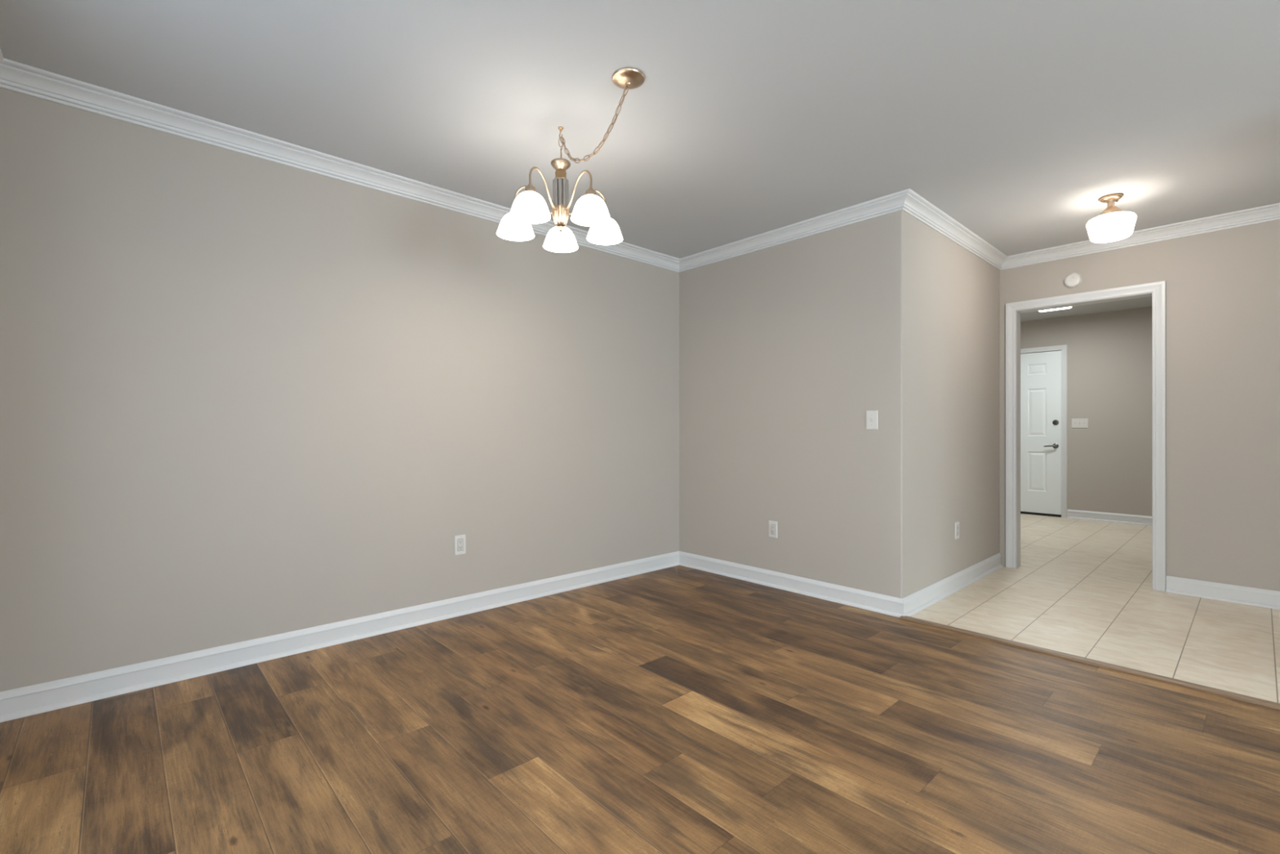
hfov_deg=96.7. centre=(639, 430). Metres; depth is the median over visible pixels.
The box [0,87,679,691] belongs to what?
wall
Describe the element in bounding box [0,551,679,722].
baseboard
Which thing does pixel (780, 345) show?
wall
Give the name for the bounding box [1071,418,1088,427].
light switch
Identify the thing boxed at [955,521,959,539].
power outlet
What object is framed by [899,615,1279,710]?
trim
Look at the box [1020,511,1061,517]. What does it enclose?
trim
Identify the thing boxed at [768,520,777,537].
power outlet
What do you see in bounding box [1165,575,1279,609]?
baseboard
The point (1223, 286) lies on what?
wall
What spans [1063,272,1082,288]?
smoke detector
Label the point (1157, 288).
trim
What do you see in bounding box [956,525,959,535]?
socket
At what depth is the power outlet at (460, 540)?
3.33 m
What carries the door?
in the wall at (1109, 353)
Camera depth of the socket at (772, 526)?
3.94 m
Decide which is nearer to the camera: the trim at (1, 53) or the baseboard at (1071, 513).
the trim at (1, 53)
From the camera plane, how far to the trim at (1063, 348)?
7.06 m
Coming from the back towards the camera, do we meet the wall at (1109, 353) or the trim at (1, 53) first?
the wall at (1109, 353)
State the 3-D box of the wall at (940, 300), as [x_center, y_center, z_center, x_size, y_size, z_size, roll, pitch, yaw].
[2.153,-0.141,3.963,1.835,2.440,0.120,0,0,-43]
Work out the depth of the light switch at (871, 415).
3.42 m
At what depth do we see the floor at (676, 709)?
1.95 m
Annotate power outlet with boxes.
[454,534,465,555]
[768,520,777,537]
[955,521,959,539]
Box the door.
[1020,350,1061,515]
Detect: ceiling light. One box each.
[1039,306,1071,311]
[1086,192,1136,243]
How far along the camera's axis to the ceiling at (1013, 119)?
2.28 m
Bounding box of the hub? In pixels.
[551,204,569,226]
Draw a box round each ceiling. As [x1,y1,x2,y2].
[0,0,1279,258]
[1020,296,1151,322]
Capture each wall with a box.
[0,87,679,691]
[679,215,881,594]
[881,209,999,598]
[1000,219,1279,591]
[1020,306,1151,515]
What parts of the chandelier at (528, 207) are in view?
light bulb, lamp shade, light bulb, lamp shade, arm, arm, lamp shade, light bulb, hanging chain, arm, arm, light bulb, lamp shade, swag chain, cord, light bulb, lamp shade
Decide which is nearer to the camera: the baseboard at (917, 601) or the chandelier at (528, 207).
the chandelier at (528, 207)
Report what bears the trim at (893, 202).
attached to the wall at (780, 345)
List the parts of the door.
handle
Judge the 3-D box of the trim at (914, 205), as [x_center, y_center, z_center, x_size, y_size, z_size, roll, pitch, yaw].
[2.192,-1.319,3.869,1.906,0.083,0.071,0,0,-43]
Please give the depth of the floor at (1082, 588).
3.33 m
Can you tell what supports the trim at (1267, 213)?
attached to the wall at (1223, 286)
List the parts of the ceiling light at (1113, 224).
lamp shade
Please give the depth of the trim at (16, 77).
2.63 m
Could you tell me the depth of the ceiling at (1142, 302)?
6.61 m
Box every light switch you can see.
[866,410,877,429]
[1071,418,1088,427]
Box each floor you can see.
[0,564,1279,853]
[910,513,1279,702]
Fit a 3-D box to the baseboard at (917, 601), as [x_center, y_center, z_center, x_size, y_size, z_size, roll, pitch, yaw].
[2.193,1.026,3.899,1.863,0.105,0.028,0,0,-43]
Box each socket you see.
[457,538,462,551]
[770,524,774,534]
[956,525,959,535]
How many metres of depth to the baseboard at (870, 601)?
3.77 m
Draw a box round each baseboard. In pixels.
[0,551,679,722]
[679,551,903,617]
[902,552,1002,616]
[1066,509,1151,525]
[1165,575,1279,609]
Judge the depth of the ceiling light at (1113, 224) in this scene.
3.27 m
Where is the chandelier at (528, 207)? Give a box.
[496,67,644,253]
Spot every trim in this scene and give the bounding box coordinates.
[0,48,3,61]
[0,57,679,272]
[679,188,909,272]
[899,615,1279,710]
[902,188,1007,270]
[1000,202,1279,270]
[1005,280,1165,591]
[1020,344,1066,517]
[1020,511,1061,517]
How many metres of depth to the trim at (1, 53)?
2.06 m

